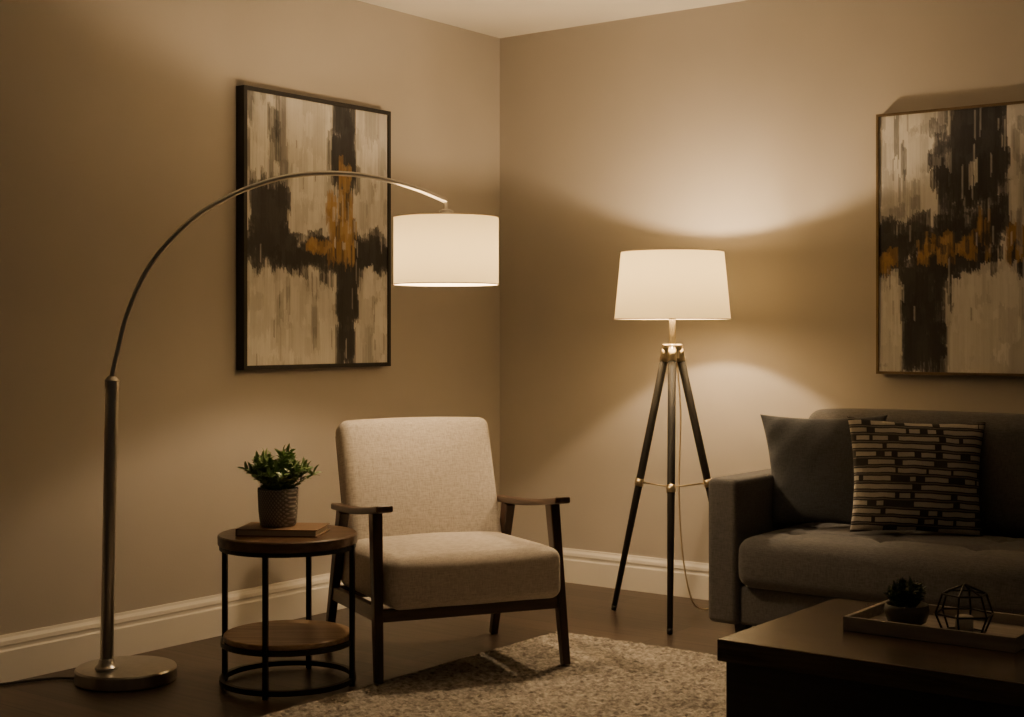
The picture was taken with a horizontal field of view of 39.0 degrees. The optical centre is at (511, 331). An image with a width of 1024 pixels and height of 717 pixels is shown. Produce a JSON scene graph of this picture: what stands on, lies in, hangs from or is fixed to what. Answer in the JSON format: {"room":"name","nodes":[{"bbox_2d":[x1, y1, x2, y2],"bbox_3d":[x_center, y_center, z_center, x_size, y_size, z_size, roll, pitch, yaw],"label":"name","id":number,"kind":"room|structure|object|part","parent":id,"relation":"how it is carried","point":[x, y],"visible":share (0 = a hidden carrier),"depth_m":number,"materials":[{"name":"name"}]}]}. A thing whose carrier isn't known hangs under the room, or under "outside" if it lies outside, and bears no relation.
{"room":"living room","nodes":[
{"label":"living room","id":0,"kind":"room"},
{"bbox_2d":[0,0,499,634],"bbox_3d":[-1.931,-0.120,4.204,0.120,2.440,6.320,0,0,37],"label":"wall","id":1,"kind":"structure","parent":0,"point":[118,117],"depth_m":5.10,"materials":[{"name":"paint"}]},
{"bbox_2d":[0,573,370,682],"bbox_3d":[-1.912,1.026,4.115,0.018,0.148,6.200,0,0,37],"label":"baseboard","id":2,"kind":"structure","parent":1,"relation":"attached to","point":[55,648],"depth_m":4.99,"materials":[{"name":"paint"}]},
{"bbox_2d":[236,85,390,369],"bbox_3d":[-0.756,-0.383,5.628,0.043,1.045,0.805,0,0,37],"label":"framed painting","id":3,"kind":"object","parent":1,"relation":"attached to","point":[313,253],"visible":0.98,"depth_m":5.57,"materials":[{"name":"paint"}]},
{"bbox_2d":[0,582,753,716],"bbox_3d":[0.307,1.150,2.522,5.720,0.100,6.320,0,0,37],"label":"floor","id":4,"kind":"structure","parent":0,"point":[411,646],"depth_m":4.93,"materials":[{"name":"brown wood"}]},
{"bbox_2d":[0,171,498,691],"bbox_3d":[-1.003,0.288,4.596,1.973,1.624,0.382,0,0,-16],"label":"arc floor lamp","id":5,"kind":"object","parent":4,"relation":"on","point":[445,248],"visible":1,"depth_m":4.63,"materials":[{"name":"silver metal"}]},
{"bbox_3d":[-1.656,1.095,4.391,0.682,0.009,0.095,0,0,-37],"label":"power cord","id":6,"kind":"part","parent":5,"relation":"part of","materials":[{"name":"black plastic"}]},
{"bbox_3d":[-0.734,-0.176,4.649,1.082,0.694,0.017,0,0,-16],"label":"arc arm","id":7,"kind":"part","parent":5,"relation":"part of","materials":[{"name":"silver metal"}]},
{"bbox_3d":[-0.208,-0.383,4.767,0.298,0.106,0.276,0,0,0],"label":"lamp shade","id":8,"kind":"part","parent":5,"relation":"part of","materials":[{"name":"silver metal"}]},
{"bbox_3d":[-0.219,-0.269,4.800,0.348,0.222,0.348,0,0,0],"label":"lamp shade","id":9,"kind":"part","parent":5,"relation":"part of","materials":[{"name":"fabric"}]},
{"bbox_2d":[217,525,357,699],"bbox_3d":[-0.702,0.865,4.530,0.434,0.471,0.434,0,0,0],"label":"side table","id":10,"kind":"object","parent":4,"relation":"on","point":[265,639],"visible":0.94,"depth_m":4.43,"materials":[{"name":"brown wood"}]},
{"bbox_3d":[-0.906,0.881,4.566,0.015,0.438,0.015,0,0,10],"label":"leg","id":11,"kind":"part","parent":10,"relation":"part of","materials":[{"name":"black metal"}]},
{"bbox_3d":[-0.738,0.881,4.325,0.015,0.438,0.015,0,0,10],"label":"leg","id":12,"kind":"part","parent":10,"relation":"part of","materials":[{"name":"black metal"}]},
{"bbox_2d":[235,522,329,537],"bbox_3d":[-0.715,0.618,4.520,0.256,0.022,0.170,0,0,6],"label":"book","id":13,"kind":"object","parent":10,"relation":"on","point":[252,529],"visible":0.96,"depth_m":4.45,"materials":[{"name":"brown paper"}]},
{"bbox_2d":[238,443,322,527],"bbox_3d":[-0.732,0.477,4.524,0.267,0.258,0.237,0,0,0],"label":"potted plant","id":14,"kind":"object","parent":13,"relation":"on","point":[277,496],"visible":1,"depth_m":4.48,"materials":[{"name":"green plant"}]},
{"bbox_3d":[-0.733,0.547,4.530,0.128,0.118,0.128,0,0,0],"label":"pot","id":15,"kind":"part","parent":14,"relation":"part of","materials":[{"name":"grey ceramic"}]},
{"bbox_2d":[223,620,348,650],"bbox_3d":[-0.702,0.949,4.530,0.398,0.018,0.398,0,0,0],"label":"shelf","id":16,"kind":"object","parent":10,"relation":"attached to","point":[284,635],"depth_m":4.46,"materials":[{"name":"brown wood"}]},
{"bbox_3d":[-0.665,0.881,4.735,0.015,0.438,0.015,0,0,10],"label":"leg","id":17,"kind":"part","parent":10,"relation":"part of","materials":[{"name":"black metal"}]},
{"bbox_3d":[-0.497,0.881,4.494,0.015,0.438,0.015,0,0,10],"label":"leg","id":18,"kind":"part","parent":10,"relation":"part of","materials":[{"name":"black metal"}]},
{"bbox_2d":[326,417,570,683],"bbox_3d":[-0.247,0.704,4.903,0.666,0.799,0.759,0,0,-23],"label":"armchair","id":19,"kind":"object","parent":4,"relation":"on","point":[420,497],"visible":0.94,"depth_m":4.89,"materials":[{"name":"beige fabric"}]},
{"bbox_3d":[-0.603,0.850,4.958,0.038,0.506,0.195,0,0,-23],"label":"leg","id":20,"kind":"part","parent":19,"relation":"part of","materials":[{"name":"brown wood"}]},
{"bbox_3d":[-0.358,0.633,5.163,0.510,0.535,0.193,0,0,-23],"label":"frame","id":21,"kind":"part","parent":19,"relation":"part of","materials":[{"name":"brown wood"}]},
{"bbox_3d":[-0.515,0.889,4.754,0.024,0.062,0.526,0,0,-23],"label":"rail","id":22,"kind":"part","parent":19,"relation":"part of","materials":[{"name":"brown wood"}]},
{"bbox_3d":[-0.333,0.898,5.106,0.600,0.045,0.024,0,0,-23],"label":"rail","id":23,"kind":"part","parent":19,"relation":"part of","materials":[{"name":"brown wood"}]},
{"bbox_3d":[-0.500,0.574,4.722,0.056,0.071,0.545,0,0,-23],"label":"armrest","id":24,"kind":"part","parent":19,"relation":"part of","materials":[{"name":"brown wood"}]},
{"bbox_3d":[-0.421,0.825,4.521,0.038,0.530,0.116,0,0,-16],"label":"leg","id":25,"kind":"part","parent":19,"relation":"part of","materials":[{"name":"brown wood"}]},
{"bbox_3d":[-0.323,0.542,5.108,0.564,0.498,0.128,0,-19,-23],"label":"backrest","id":26,"kind":"part","parent":19,"relation":"part of","materials":[{"name":"fabric"}]},
{"bbox_2d":[341,531,559,609],"bbox_3d":[-0.214,0.780,4.832,0.584,0.185,0.602,0,-2,-23],"label":"seat cushion","id":27,"kind":"object","parent":19,"relation":"on","point":[418,570],"depth_m":4.60,"materials":[{"name":"fabric"}]},
{"bbox_3d":[-0.131,0.886,4.633,0.610,0.040,0.024,0,0,-23],"label":"rail","id":28,"kind":"part","parent":19,"relation":"part of","materials":[{"name":"brown wood"}]},
{"bbox_3d":[-0.040,0.850,5.199,0.038,0.506,0.195,0,0,-23],"label":"leg","id":29,"kind":"part","parent":19,"relation":"part of","materials":[{"name":"brown wood"}]},
{"bbox_3d":[0.059,0.574,4.961,0.056,0.071,0.545,0,0,-23],"label":"armrest","id":30,"kind":"part","parent":19,"relation":"part of","materials":[{"name":"brown wood"}]},
{"bbox_3d":[0.149,0.825,4.765,0.038,0.530,0.116,0,0,-30],"label":"leg","id":31,"kind":"part","parent":19,"relation":"part of","materials":[{"name":"brown wood"}]},
{"bbox_2d":[261,631,725,716],"bbox_3d":[0.292,1.094,3.146,2.805,0.010,3.311,0,0,37],"label":"area rug","id":32,"kind":"object","parent":4,"relation":"on","point":[604,677],"visible":0.66,"depth_m":4.44,"materials":[{"name":"carpet"}]},
{"bbox_2d":[717,598,1023,716],"bbox_3d":[1.116,0.893,3.199,1.150,0.390,0.635,0,0,37],"label":"coffee table","id":33,"kind":"object","parent":32,"relation":"on","point":[802,663],"visible":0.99,"depth_m":3.15,"materials":[{"name":"brown wood"}]},
{"bbox_2d":[843,599,1023,652],"bbox_3d":[1.016,0.682,3.373,0.400,0.032,0.270,0,0,37],"label":"serving tray","id":34,"kind":"object","parent":33,"relation":"on","point":[1005,631],"visible":0.69,"depth_m":3.33,"materials":[{"name":"brown wood"}]},
{"bbox_2d":[883,575,929,624],"bbox_3d":[0.927,0.629,3.393,0.109,0.120,0.117,0,0,0],"label":"succulent bowl","id":35,"kind":"object","parent":34,"relation":"on","point":[904,605],"visible":0.98,"depth_m":3.37,"materials":[{"name":"ceramic"}]},
{"bbox_2d":[935,583,993,632],"bbox_3d":[1.035,0.632,3.310,0.136,0.114,0.118,0,0,0],"label":"ornament","id":36,"kind":"object","parent":34,"relation":"on","point":[964,622],"visible":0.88,"depth_m":3.30,"materials":[{"name":"black metal"}]},
{"bbox_2d":[955,614,972,631],"bbox_3d":[1.035,0.668,3.310,0.040,0.037,0.040,0,0,0],"label":"candle","id":37,"kind":"object","parent":36,"relation":"on","point":[965,624],"depth_m":3.29,"materials":[{"name":"wax"}]},
{"bbox_2d":[611,249,730,633],"bbox_3d":[0.703,0.396,5.523,0.624,1.410,0.559,0,0,0],"label":"tripod floor lamp","id":38,"kind":"object","parent":4,"relation":"on","point":[672,285],"visible":0.98,"depth_m":5.40,"materials":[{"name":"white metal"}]},
{"bbox_3d":[0.500,0.577,5.639,0.266,1.020,0.031,0,0,38],"label":"leg","id":39,"kind":"part","parent":38,"relation":"part of","materials":[{"name":"black wood"}]},
{"bbox_3d":[0.593,0.577,5.392,0.031,1.021,0.293,0,0,8],"label":"leg","id":40,"kind":"part","parent":38,"relation":"part of","materials":[{"name":"black wood"}]},
{"bbox_3d":[0.615,-0.178,5.550,0.444,0.257,0.444,0,0,0],"label":"lamp shade","id":41,"kind":"part","parent":38,"relation":"part of","materials":[{"name":"fabric"}]},
{"bbox_3d":[0.798,0.585,5.717,0.461,1.031,0.094,0,0,-32],"label":"power cord","id":42,"kind":"part","parent":38,"relation":"part of","materials":[{"name":"black plastic"}]},
{"bbox_3d":[0.756,0.577,5.607,0.278,1.021,0.031,0,0,-22],"label":"leg","id":43,"kind":"part","parent":38,"relation":"part of","materials":[{"name":"black wood"}]},
{"bbox_2d":[709,408,1023,632],"bbox_3d":[1.741,0.689,4.665,2.100,0.822,0.830,0,0,37],"label":"sofa","id":44,"kind":"object","parent":4,"relation":"on","point":[761,571],"visible":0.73,"depth_m":4.83,"materials":[{"name":"grey fabric"}]},
{"bbox_3d":[0.802,1.048,5.014,0.050,0.105,0.050,0,0,37],"label":"leg","id":45,"kind":"part","parent":44,"relation":"part of","materials":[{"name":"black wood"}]},
{"bbox_3d":[0.955,0.751,5.269,0.118,0.497,0.790,0,0,37],"label":"arm","id":46,"kind":"part","parent":44,"relation":"part of","materials":[{"name":"grey fabric"}]},
{"bbox_2d":[760,414,886,524],"bbox_3d":[1.092,0.487,5.109,0.450,0.395,0.156,0,0,19],"label":"throw pillow","id":47,"kind":"object","parent":44,"relation":"on","point":[812,464],"visible":0.75,"depth_m":5.07,"materials":[{"name":"fabric"}]},
{"bbox_2d":[738,522,1023,614],"bbox_3d":[1.663,0.774,4.561,1.856,0.188,0.570,0,0,37],"label":"seat cushion","id":48,"kind":"object","parent":44,"relation":"on","point":[819,562],"depth_m":4.67,"materials":[{"name":"grey fabric"}]},
{"bbox_2d":[847,416,984,535],"bbox_3d":[1.369,0.489,4.885,0.459,0.402,0.152,0,0,9],"label":"throw pillow","id":49,"kind":"object","parent":44,"relation":"on","point":[908,476],"visible":1,"depth_m":4.84,"materials":[{"name":"fabric"}]},
{"bbox_2d":[809,408,1023,537],"bbox_3d":[1.476,0.486,5.086,0.922,0.417,0.185,0,0,37],"label":"cushion","id":50,"kind":"object","parent":44,"relation":"on","point":[1001,465],"depth_m":4.87,"materials":[{"name":"grey fabric"}]},
{"bbox_2d":[358,0,745,37],"bbox_3d":[0.307,-1.390,2.522,5.720,0.100,6.320,0,0,37],"label":"ceiling","id":51,"kind":"structure","parent":0,"point":[495,18],"depth_m":6.03,"materials":[{"name":"paint"}]},
{"bbox_2d":[500,0,1023,562],"bbox_3d":[2.218,-0.120,4.963,5.600,2.440,0.120,0,0,37],"label":"wall","id":52,"kind":"structure","parent":0,"point":[746,130],"depth_m":5.96,"materials":[{"name":"paint"}]},
{"bbox_2d":[563,548,708,599],"bbox_3d":[2.177,1.026,4.908,5.600,0.148,0.018,0,0,37],"label":"baseboard","id":53,"kind":"structure","parent":52,"relation":"attached to","point":[585,567],"depth_m":6.14,"materials":[{"name":"paint"}]},
{"bbox_2d":[876,100,1023,376],"bbox_3d":[1.700,-0.332,5.248,0.780,0.980,0.043,0,0,37],"label":"framed painting","id":54,"kind":"object","parent":52,"relation":"attached to","point":[950,181],"visible":1,"depth_m":5.30,"materials":[{"name":"paint"}]},
{"bbox_2d":[884,601,929,624],"bbox_3d":[0.925,0.663,3.390,0.104,0.052,0.104,0,0,0],"label":"pot","id":55,"kind":"object","parent":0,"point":[909,612],"depth_m":3.35,"materials":[{"name":"ceramic"}]}
]}

